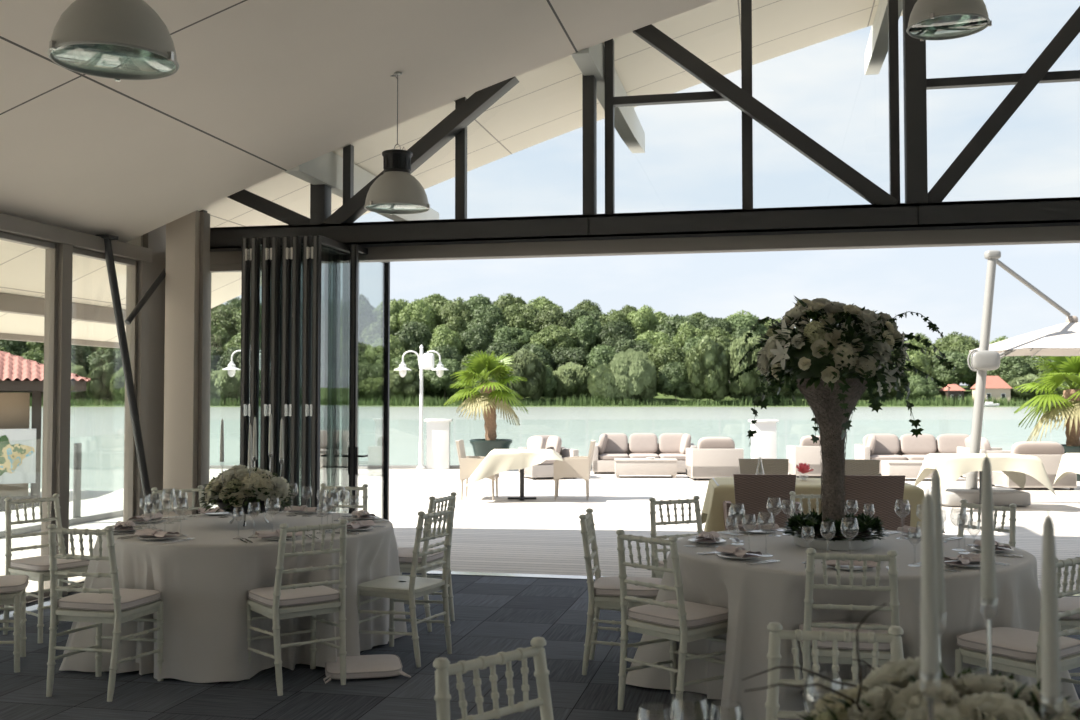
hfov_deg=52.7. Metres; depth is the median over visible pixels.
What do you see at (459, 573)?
trim
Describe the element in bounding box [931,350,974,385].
broadleaf tree
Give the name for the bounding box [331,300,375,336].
broadleaf tree
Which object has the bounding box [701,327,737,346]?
broadleaf tree
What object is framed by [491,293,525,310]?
broadleaf tree
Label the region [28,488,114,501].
quay
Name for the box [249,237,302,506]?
door
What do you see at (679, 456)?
seat cushion
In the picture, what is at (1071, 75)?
window
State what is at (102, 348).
broadleaf tree
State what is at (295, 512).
plate
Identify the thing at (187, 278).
column
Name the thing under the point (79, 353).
broadleaf tree
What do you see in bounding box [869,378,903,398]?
broadleaf tree
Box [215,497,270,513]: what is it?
bowl
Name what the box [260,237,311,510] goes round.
door
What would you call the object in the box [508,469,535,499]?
pedestal table
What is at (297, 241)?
door
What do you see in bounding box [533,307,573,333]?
broadleaf tree
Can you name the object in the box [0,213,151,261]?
trim
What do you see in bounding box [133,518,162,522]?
plate
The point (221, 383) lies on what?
willow tree
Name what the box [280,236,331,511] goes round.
door
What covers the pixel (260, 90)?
ceiling
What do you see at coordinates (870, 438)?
cushion
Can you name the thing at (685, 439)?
cushion
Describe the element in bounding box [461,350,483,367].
broadleaf tree
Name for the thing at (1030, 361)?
broadleaf tree
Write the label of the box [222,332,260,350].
broadleaf tree
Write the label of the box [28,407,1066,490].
lake
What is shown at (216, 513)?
plate
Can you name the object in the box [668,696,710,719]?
wine glass
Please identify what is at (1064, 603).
seat cushion
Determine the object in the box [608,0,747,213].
window
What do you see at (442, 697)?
chair
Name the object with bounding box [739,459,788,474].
rattan chair
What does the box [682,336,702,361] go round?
broadleaf tree
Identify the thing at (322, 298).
broadleaf tree
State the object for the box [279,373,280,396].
broadleaf tree
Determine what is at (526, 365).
willow tree
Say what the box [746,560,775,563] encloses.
fork
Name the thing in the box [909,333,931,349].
broadleaf tree
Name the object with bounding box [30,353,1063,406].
bank
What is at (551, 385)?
broadleaf tree
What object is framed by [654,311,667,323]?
broadleaf tree
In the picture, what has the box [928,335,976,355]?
broadleaf tree
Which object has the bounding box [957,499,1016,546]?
chair
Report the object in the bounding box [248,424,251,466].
candle
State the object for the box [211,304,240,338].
broadleaf tree
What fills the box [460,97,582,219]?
window
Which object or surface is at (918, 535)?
plate
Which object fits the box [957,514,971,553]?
wine glass
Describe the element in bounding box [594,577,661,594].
seat cushion
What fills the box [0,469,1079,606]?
deck
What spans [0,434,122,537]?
glass railing
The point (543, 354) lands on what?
broadleaf tree
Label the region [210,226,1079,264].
beam
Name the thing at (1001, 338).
broadleaf tree
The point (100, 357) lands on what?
broadleaf tree
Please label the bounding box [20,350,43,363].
broadleaf tree
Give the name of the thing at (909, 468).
coffee table
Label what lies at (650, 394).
willow tree
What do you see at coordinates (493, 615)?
floor
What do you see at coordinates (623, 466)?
coffee table
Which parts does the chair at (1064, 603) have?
seat, seat rail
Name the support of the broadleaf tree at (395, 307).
on the bank
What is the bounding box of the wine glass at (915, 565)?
[908,530,920,566]
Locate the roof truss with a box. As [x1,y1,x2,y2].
[210,0,1079,251]
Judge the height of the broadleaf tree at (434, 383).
11.757 m
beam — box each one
[0,293,125,347]
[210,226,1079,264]
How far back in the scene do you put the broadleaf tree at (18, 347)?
302.00 m
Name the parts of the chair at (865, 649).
leg, seat, seat rail, rail, rail, rail, rail, leg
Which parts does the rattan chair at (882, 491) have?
arm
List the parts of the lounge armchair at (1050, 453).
arm, frame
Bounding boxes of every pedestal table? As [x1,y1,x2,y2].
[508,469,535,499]
[966,471,996,507]
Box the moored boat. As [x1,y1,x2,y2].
[984,402,998,406]
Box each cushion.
[0,575,27,591]
[11,554,89,569]
[58,588,160,608]
[249,583,338,604]
[323,654,410,683]
[398,547,443,561]
[527,435,560,451]
[527,436,545,448]
[539,457,562,464]
[545,436,561,453]
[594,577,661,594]
[598,433,607,453]
[599,433,627,452]
[599,453,628,459]
[628,600,727,625]
[629,433,657,452]
[629,453,658,457]
[659,433,683,452]
[659,453,685,459]
[680,434,690,453]
[698,437,734,448]
[800,436,820,445]
[800,621,889,648]
[863,434,899,453]
[866,434,875,454]
[870,454,906,461]
[899,434,936,454]
[901,454,925,459]
[936,434,969,452]
[957,627,1079,659]
[965,437,991,450]
[1011,441,1064,454]
[1058,597,1079,617]
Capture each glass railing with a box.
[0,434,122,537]
[210,443,591,468]
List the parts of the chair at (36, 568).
leg, rail, rail, rail, rail, leg, seat rail, seat, leg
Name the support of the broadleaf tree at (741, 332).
on the bank
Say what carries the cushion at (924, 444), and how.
on the sofa at (880, 447)
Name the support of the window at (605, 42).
attached to the roof truss
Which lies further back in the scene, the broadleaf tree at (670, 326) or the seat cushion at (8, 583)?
the broadleaf tree at (670, 326)
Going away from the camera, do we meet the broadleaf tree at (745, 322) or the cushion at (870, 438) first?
the cushion at (870, 438)
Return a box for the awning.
[0,236,261,341]
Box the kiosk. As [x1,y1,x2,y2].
[0,351,90,511]
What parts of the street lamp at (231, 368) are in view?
lamp shade, lamp globe, arm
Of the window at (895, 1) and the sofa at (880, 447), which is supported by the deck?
the sofa at (880, 447)
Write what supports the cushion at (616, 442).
on the sofa at (610, 446)
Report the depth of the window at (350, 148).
9.86 m
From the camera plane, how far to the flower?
10.69 m
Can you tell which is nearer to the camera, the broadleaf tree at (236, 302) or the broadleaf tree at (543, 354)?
the broadleaf tree at (543, 354)
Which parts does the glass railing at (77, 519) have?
railing post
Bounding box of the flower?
[795,463,812,479]
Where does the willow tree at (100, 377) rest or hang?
on the bank
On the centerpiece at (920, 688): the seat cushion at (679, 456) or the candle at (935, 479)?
the candle at (935, 479)
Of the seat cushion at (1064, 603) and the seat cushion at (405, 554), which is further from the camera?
the seat cushion at (405, 554)
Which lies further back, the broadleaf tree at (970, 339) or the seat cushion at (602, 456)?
the broadleaf tree at (970, 339)
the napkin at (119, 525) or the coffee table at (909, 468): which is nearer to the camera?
the napkin at (119, 525)
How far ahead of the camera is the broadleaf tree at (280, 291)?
329.86 m
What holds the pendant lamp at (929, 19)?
hanging from the ceiling
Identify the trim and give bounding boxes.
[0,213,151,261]
[402,570,1079,596]
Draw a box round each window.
[0,232,58,607]
[41,243,72,596]
[68,247,137,587]
[123,261,149,521]
[199,210,289,227]
[207,263,281,505]
[343,147,345,203]
[346,99,459,222]
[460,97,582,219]
[597,41,607,214]
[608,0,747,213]
[746,0,896,209]
[894,0,904,203]
[926,70,1079,202]
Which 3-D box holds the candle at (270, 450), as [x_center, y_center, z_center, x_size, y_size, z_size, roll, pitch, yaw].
[-1.791,0.484,7.246,0.027,0.274,0.027,0,-2,-8]
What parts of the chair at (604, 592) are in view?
leg, rail, rail, leg, rail, seat rail, seat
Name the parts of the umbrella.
arm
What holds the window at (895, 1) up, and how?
attached to the roof truss
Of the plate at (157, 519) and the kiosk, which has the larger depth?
the kiosk
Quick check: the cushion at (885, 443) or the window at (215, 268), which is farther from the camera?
the cushion at (885, 443)
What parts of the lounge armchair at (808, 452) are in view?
arm, frame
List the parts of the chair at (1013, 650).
leg, seat, seat rail, leg, rail, rail, rail, rail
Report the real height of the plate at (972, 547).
0.016 m
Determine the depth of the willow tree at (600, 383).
279.30 m
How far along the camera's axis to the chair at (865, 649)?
4.84 m
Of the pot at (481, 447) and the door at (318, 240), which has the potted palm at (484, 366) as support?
the pot at (481, 447)
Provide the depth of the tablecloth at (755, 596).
5.24 m
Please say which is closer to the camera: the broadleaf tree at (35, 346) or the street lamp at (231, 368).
the street lamp at (231, 368)
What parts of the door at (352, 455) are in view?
handle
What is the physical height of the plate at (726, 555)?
0.016 m
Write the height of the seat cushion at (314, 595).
0.056 m
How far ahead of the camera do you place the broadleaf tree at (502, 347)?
296.81 m
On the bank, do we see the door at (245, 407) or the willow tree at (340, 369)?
the willow tree at (340, 369)
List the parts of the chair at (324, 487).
leg, rail, rail, leg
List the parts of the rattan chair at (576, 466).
leg, arm, arm, leg, backrest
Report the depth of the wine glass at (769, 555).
5.66 m
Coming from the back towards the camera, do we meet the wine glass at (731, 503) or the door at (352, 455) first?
the door at (352, 455)
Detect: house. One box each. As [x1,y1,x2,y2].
[939,383,965,403]
[970,376,1011,402]
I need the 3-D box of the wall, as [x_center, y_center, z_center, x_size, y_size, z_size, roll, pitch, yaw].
[-3.591,0.284,10.134,0.160,3.280,0.500,0,-2,12]
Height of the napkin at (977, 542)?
0.042 m
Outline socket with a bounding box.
[965,473,977,488]
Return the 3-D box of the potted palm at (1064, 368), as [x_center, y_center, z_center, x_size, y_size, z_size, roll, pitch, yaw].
[10.246,0.960,20.852,2.166,2.657,2.123,-1,-2,26]
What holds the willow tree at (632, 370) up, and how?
on the bank
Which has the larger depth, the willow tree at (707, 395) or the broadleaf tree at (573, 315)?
the broadleaf tree at (573, 315)
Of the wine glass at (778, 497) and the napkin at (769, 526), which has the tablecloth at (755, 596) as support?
the wine glass at (778, 497)
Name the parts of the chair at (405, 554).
seat rail, seat, leg, rail, rail, leg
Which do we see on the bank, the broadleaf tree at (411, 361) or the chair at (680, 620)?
the broadleaf tree at (411, 361)
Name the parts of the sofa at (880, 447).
arm, frame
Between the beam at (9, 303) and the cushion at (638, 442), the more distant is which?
the cushion at (638, 442)
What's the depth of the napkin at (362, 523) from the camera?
6.74 m
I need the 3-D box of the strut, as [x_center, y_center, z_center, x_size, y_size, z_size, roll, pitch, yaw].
[-3.491,0.430,9.413,0.207,2.951,0.778,-1,-2,35]
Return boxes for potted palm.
[444,350,527,456]
[1014,356,1079,480]
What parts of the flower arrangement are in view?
ivy stem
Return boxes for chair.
[0,575,28,672]
[3,493,89,642]
[46,524,163,701]
[151,485,203,513]
[245,519,347,695]
[319,483,367,511]
[357,506,453,667]
[398,492,456,631]
[433,637,553,719]
[456,440,498,499]
[554,440,595,499]
[579,508,661,674]
[616,529,727,719]
[649,495,702,577]
[723,474,800,530]
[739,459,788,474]
[765,622,903,719]
[789,491,845,527]
[799,548,899,711]
[844,475,910,530]
[845,459,879,474]
[954,557,1079,710]
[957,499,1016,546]
[1058,597,1079,676]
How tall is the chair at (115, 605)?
0.911 m
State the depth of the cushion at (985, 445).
20.48 m
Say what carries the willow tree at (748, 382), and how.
on the bank
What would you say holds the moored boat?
on the lake
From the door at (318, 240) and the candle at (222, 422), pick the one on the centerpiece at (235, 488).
the candle at (222, 422)
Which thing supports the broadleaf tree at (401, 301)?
on the bank
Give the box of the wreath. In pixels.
[783,508,888,541]
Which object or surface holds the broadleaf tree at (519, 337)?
on the bank
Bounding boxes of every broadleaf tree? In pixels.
[0,339,31,355]
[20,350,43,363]
[26,341,43,353]
[71,345,93,373]
[83,346,98,352]
[86,348,122,372]
[99,347,119,349]
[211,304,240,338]
[211,324,231,352]
[211,345,224,370]
[216,346,240,370]
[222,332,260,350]
[225,296,250,309]
[232,303,270,333]
[236,343,270,368]
[259,325,281,346]
[259,369,280,395]
[279,344,281,371]
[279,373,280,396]
[280,291,281,311]
[321,297,331,332]
[321,325,360,351]
[321,347,341,371]
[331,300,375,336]
[331,347,370,369]
[340,294,374,309]
[359,321,394,356]
[364,334,407,371]
[372,299,403,335]
[390,353,423,373]
[395,320,431,354]
[397,299,409,307]
[397,299,436,333]
[420,293,451,333]
[423,358,462,400]
[424,324,463,356]
[430,345,463,363]
[436,297,472,334]
[459,325,493,356]
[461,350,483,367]
[463,294,491,312]
[466,304,507,334]
[486,340,517,358]
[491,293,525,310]
[491,326,536,349]
[498,303,540,332]
[517,342,553,369]
[527,296,562,311]
[529,324,577,353]
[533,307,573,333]
[540,365,557,398]
[551,347,588,371]
[565,309,606,325]
[570,299,601,311]
[570,315,602,352]
[583,344,616,370]
[596,320,635,348]
[599,309,627,325]
[614,338,653,352]
[619,304,637,315]
[626,304,659,337]
[635,330,678,346]
[647,342,685,384]
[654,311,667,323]
[654,314,699,338]
[656,362,691,401]
[672,321,704,349]
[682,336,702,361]
[686,312,711,323]
[699,317,732,333]
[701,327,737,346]
[722,310,751,320]
[728,314,767,338]
[732,328,759,340]
[763,316,781,328]
[772,378,803,401]
[860,388,876,398]
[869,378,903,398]
[901,349,934,391]
[902,375,938,399]
[904,339,926,351]
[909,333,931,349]
[909,348,933,367]
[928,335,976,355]
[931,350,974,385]
[943,331,979,385]
[962,351,976,388]
[987,356,1034,383]
[989,336,1008,344]
[1025,356,1054,376]
[1056,381,1071,393]
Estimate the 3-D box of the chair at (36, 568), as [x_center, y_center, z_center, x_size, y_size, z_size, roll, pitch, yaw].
[-3.279,1.375,7.306,0.496,0.911,0.435,-1,-2,34]
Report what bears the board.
attached to the kiosk
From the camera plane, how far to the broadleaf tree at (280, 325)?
303.40 m
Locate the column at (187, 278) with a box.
[163,211,209,516]
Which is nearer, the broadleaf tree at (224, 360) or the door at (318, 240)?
the door at (318, 240)
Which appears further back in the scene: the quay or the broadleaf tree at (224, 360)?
the broadleaf tree at (224, 360)
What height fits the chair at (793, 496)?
0.911 m
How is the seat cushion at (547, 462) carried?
on the lounge armchair at (546, 468)
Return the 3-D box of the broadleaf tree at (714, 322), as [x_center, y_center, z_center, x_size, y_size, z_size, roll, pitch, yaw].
[51.350,-4.919,318.745,13.556,15.660,13.737,-2,-3,42]
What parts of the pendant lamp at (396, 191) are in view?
suspension cord, lamp shade, glass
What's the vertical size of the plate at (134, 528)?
0.016 m
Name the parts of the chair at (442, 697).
leg, rail, rail, leg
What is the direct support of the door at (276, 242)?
attached to the beam at (1049, 234)
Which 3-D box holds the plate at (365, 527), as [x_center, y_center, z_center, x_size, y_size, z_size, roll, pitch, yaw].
[-1.135,1.044,6.744,0.212,0.016,0.212,-1,-2,18]
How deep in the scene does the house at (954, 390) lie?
280.53 m
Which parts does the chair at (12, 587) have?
seat rail, seat, leg, leg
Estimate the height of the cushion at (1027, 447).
0.439 m
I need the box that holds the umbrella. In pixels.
[925,250,1079,506]
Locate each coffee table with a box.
[614,458,677,477]
[881,460,957,480]
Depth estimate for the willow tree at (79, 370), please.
288.45 m
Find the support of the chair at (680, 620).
on the floor
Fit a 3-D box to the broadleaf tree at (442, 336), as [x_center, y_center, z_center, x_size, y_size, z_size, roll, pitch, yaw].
[-26.675,-2.780,307.253,11.921,14.974,13.260,1,-2,-19]
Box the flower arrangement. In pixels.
[728,296,955,531]
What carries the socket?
attached to the umbrella
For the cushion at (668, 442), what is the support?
on the sofa at (610, 446)
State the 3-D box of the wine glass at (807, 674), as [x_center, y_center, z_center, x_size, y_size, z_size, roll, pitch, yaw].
[0.610,0.790,2.339,0.088,0.225,0.088,0,-2,12]
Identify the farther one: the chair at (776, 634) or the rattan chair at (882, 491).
the rattan chair at (882, 491)
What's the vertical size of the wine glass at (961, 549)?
0.225 m
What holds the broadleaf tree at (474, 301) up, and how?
on the bank
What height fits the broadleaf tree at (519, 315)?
15.296 m
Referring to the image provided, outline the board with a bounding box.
[0,429,35,483]
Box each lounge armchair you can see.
[518,435,578,479]
[686,437,743,480]
[787,436,821,477]
[957,437,1010,478]
[992,441,1076,489]
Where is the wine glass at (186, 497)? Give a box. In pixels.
[173,497,187,536]
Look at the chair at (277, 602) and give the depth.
5.96 m
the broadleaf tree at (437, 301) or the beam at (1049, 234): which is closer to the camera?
the beam at (1049, 234)
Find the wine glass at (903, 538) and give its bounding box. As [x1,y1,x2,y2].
[894,499,909,539]
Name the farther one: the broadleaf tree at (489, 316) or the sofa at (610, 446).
the broadleaf tree at (489, 316)
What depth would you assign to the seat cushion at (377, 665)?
6.15 m
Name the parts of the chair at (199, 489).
leg, rail, rail, leg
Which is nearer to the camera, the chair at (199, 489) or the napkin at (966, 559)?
the napkin at (966, 559)
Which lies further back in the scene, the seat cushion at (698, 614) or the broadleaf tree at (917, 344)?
the broadleaf tree at (917, 344)
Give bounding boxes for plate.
[113,527,141,531]
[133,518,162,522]
[138,534,175,539]
[202,512,230,515]
[261,536,296,540]
[289,511,318,513]
[347,526,373,530]
[348,516,378,519]
[688,538,725,543]
[718,553,759,559]
[739,528,774,533]
[828,565,872,570]
[902,532,921,537]
[944,560,980,567]
[971,546,1013,552]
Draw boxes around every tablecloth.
[59,511,406,682]
[465,449,562,486]
[626,528,1079,719]
[701,477,924,531]
[914,453,1056,496]
[1053,453,1079,484]
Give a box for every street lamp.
[222,350,260,422]
[394,344,448,468]
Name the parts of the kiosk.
timber post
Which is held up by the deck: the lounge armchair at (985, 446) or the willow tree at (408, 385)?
the lounge armchair at (985, 446)
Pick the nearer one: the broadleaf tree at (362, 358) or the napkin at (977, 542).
the napkin at (977, 542)
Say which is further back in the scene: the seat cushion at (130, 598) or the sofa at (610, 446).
the sofa at (610, 446)
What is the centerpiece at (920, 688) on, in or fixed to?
on the tablecloth
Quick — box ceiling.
[0,0,714,242]
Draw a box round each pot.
[470,439,511,456]
[1061,444,1079,480]
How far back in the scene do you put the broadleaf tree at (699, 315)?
336.57 m
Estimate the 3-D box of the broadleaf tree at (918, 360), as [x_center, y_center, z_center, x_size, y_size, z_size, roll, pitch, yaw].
[100.372,3.854,294.246,13.209,14.597,11.387,2,-3,-42]
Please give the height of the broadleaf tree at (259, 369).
10.008 m
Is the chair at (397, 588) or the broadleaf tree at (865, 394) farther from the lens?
the broadleaf tree at (865, 394)
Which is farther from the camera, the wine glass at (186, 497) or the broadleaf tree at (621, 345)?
the broadleaf tree at (621, 345)
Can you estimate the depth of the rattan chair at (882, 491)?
9.45 m
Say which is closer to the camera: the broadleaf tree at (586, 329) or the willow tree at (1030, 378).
the willow tree at (1030, 378)
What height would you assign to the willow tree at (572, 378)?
10.656 m
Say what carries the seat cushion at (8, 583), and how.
on the chair at (12, 587)
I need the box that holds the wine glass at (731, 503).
[730,503,744,544]
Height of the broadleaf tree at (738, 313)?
17.422 m
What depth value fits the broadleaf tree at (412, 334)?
305.11 m
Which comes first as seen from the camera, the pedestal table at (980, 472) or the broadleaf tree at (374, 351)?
the pedestal table at (980, 472)
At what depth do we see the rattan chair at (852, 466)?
11.81 m
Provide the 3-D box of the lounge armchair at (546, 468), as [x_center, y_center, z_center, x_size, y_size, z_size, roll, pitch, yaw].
[0.160,1.897,21.383,0.950,0.819,0.900,1,-2,-18]
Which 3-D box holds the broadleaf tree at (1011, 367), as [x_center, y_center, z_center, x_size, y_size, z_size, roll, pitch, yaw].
[128.491,4.630,299.503,14.820,12.591,17.429,0,-2,-8]
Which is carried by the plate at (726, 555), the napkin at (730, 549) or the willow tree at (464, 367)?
the napkin at (730, 549)
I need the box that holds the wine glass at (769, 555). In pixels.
[757,514,773,556]
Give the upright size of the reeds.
3.884 m
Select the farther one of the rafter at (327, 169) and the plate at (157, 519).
the rafter at (327, 169)
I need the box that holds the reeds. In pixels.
[30,392,1039,405]
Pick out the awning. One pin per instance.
(22, 267)
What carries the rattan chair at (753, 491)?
on the deck
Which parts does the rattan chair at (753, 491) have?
arm, seat, arm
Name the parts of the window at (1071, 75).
frame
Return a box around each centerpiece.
[199,413,293,526]
[742,452,1079,719]
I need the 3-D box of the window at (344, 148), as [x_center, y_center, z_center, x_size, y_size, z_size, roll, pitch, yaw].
[-1.881,-1.593,10.090,0.210,0.748,0.080,0,-2,12]
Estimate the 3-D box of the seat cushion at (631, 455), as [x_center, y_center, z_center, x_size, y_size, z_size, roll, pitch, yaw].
[2.164,2.016,22.682,0.612,0.130,0.685,0,-2,3]
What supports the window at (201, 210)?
attached to the roof truss
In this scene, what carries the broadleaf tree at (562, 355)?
on the bank
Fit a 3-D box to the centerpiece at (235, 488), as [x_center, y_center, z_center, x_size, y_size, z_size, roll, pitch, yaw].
[-1.879,0.699,7.020,0.606,0.720,0.614,1,-2,-18]
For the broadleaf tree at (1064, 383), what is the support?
on the bank
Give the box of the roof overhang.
[196,0,902,227]
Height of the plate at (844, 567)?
0.016 m
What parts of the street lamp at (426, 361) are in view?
lamp shade, lamp globe, arm, arm, lamp globe, lamp shade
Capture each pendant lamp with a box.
[47,0,178,81]
[364,72,429,214]
[906,0,991,40]
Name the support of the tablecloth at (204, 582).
on the round table
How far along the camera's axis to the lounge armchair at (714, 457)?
20.61 m
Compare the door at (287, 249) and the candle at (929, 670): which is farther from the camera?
the door at (287, 249)
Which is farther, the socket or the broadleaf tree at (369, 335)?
the broadleaf tree at (369, 335)
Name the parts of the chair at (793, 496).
leg, rail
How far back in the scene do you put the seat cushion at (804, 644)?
4.89 m
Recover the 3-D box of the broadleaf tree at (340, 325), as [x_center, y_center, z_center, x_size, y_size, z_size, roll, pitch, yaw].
[-56.769,-3.183,309.282,12.615,13.733,12.597,-1,-2,30]
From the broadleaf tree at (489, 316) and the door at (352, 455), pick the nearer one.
the door at (352, 455)
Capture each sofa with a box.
[592,433,696,473]
[855,434,970,473]
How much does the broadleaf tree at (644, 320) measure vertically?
15.930 m
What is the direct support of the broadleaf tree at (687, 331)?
on the bank
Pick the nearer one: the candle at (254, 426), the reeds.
the candle at (254, 426)
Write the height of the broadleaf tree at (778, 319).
16.252 m
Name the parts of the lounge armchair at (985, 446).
frame, arm, arm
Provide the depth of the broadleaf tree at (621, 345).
298.91 m
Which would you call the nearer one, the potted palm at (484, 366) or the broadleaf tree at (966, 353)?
the potted palm at (484, 366)
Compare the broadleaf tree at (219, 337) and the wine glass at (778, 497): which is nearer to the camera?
the wine glass at (778, 497)
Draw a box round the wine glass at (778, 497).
[767,497,781,536]
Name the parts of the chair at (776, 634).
leg, rail, rail, rail, leg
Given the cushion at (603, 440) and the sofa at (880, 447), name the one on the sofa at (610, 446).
the cushion at (603, 440)
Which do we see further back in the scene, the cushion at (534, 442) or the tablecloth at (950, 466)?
the cushion at (534, 442)
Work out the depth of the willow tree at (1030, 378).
282.11 m
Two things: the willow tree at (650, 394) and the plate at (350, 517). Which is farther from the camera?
the willow tree at (650, 394)
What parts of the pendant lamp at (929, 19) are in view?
glass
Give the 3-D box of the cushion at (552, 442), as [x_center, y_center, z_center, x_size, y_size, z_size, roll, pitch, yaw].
[0.261,1.707,21.401,0.187,0.433,0.455,1,-2,-28]
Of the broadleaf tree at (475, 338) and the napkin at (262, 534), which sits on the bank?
the broadleaf tree at (475, 338)
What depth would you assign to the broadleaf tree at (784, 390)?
280.94 m
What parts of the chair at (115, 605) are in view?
leg, rail, rail, rail, rail, leg, seat rail, seat, leg, leg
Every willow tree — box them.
[71,363,87,398]
[85,362,118,400]
[110,367,124,401]
[210,368,240,401]
[321,369,341,398]
[359,361,381,400]
[390,364,425,402]
[460,359,505,391]
[504,348,545,400]
[552,362,590,398]
[587,363,624,401]
[608,348,655,400]
[635,371,657,401]
[684,335,730,400]
[690,380,728,400]
[726,331,774,398]
[1008,374,1057,403]
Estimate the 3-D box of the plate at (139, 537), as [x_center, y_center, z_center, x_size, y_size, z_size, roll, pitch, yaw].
[-2.219,1.030,6.317,0.212,0.016,0.212,-1,-2,29]
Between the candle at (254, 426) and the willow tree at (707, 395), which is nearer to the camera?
the candle at (254, 426)
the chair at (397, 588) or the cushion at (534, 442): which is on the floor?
the chair at (397, 588)
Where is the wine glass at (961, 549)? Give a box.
[950,507,966,550]
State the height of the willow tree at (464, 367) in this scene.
12.685 m
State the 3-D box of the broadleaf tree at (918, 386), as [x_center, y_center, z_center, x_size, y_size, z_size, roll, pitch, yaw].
[99.207,7.635,283.639,9.583,7.960,9.357,1,-2,-37]
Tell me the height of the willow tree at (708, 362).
18.166 m
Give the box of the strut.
[95,234,165,513]
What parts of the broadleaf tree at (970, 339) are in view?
tree crown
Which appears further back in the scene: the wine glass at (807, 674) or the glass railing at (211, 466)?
the glass railing at (211, 466)
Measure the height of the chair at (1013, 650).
0.911 m
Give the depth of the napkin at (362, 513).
7.33 m
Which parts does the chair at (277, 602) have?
leg, leg, seat rail, seat, rail, rail, rail, leg, rail, leg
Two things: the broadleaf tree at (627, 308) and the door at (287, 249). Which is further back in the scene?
the broadleaf tree at (627, 308)
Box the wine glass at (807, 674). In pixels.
[803,674,842,712]
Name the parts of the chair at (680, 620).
leg, rail, rail, rail, rail, leg, seat, seat rail, leg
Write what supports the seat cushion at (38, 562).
on the chair at (36, 568)
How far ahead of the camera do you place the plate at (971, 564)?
5.28 m
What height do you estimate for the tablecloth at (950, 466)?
0.540 m
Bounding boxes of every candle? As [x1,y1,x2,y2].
[220,419,223,461]
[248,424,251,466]
[253,417,256,456]
[268,413,272,452]
[279,419,283,459]
[919,488,941,701]
[931,465,946,634]
[979,452,997,619]
[1039,510,1062,719]
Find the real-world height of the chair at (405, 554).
0.911 m
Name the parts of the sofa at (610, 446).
arm, frame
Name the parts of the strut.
plate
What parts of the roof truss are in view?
post, post, post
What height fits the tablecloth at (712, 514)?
0.500 m
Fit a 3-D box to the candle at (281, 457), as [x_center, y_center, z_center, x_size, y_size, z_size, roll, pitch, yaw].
[-1.671,0.507,7.050,0.027,0.274,0.027,0,-2,-8]
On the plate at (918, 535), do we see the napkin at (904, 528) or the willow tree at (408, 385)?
the napkin at (904, 528)
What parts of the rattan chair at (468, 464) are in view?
backrest, leg, leg, arm, arm, leg, leg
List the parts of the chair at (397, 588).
leg, leg, seat, seat rail, leg, rail, rail, rail, rail, leg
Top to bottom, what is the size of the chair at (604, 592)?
0.911 m
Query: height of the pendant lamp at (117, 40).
1.147 m
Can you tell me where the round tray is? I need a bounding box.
[794,532,873,549]
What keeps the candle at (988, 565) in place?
on the centerpiece at (920, 688)
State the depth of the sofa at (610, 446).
22.86 m
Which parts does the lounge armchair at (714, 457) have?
arm, frame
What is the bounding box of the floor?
[0,574,1079,719]
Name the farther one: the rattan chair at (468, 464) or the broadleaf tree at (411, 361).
the broadleaf tree at (411, 361)
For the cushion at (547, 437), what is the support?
on the lounge armchair at (546, 468)
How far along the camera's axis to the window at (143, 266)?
9.79 m
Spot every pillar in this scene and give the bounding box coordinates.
[424,419,452,468]
[748,419,778,458]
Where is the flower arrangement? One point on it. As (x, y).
(832, 358)
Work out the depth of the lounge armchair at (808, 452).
21.28 m
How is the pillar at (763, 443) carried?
on the deck
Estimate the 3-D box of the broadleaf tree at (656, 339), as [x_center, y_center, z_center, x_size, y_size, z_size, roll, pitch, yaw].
[32.442,-1.014,305.474,15.001,14.868,12.928,0,-2,-1]
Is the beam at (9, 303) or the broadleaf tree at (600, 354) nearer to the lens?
the beam at (9, 303)
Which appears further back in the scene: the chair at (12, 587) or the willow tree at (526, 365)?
the willow tree at (526, 365)
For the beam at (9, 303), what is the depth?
10.75 m
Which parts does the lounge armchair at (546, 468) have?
arm, arm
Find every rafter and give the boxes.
[285,151,438,220]
[571,43,644,152]
[865,0,902,74]
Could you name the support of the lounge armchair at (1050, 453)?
on the deck
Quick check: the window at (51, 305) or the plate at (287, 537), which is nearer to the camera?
the plate at (287, 537)
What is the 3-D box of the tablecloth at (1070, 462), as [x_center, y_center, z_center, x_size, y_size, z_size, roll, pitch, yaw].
[8.178,1.593,15.594,1.172,0.480,1.190,0,-2,2]
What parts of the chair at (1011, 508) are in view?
leg, rail, rail, leg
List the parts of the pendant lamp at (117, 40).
glass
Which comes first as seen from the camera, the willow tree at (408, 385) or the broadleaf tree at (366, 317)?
the willow tree at (408, 385)
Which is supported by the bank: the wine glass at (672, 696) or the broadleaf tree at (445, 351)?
the broadleaf tree at (445, 351)
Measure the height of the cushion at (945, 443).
0.439 m
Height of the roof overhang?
4.053 m
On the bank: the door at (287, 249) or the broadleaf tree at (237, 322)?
the broadleaf tree at (237, 322)
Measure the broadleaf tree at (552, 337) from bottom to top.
13.258 m
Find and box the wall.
[142,224,165,513]
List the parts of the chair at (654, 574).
leg, seat rail, seat, rail, rail, rail, leg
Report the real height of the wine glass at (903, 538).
0.225 m
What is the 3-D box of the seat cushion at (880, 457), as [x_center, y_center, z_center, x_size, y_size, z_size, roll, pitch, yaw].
[7.042,2.001,22.242,0.732,0.130,0.685,0,-2,3]
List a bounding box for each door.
[240,237,291,502]
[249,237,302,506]
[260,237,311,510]
[269,236,321,510]
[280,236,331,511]
[290,236,340,512]
[301,235,349,513]
[311,235,359,510]
[342,244,389,520]
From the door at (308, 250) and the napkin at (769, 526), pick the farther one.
the door at (308, 250)
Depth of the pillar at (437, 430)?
23.97 m
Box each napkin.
[114,520,134,529]
[128,513,163,520]
[135,528,179,537]
[198,507,226,512]
[255,529,301,537]
[284,505,322,511]
[338,520,374,528]
[351,510,375,518]
[695,531,719,541]
[716,545,762,557]
[734,523,779,530]
[826,560,876,567]
[897,525,944,534]
[944,553,980,565]
[973,539,1011,550]

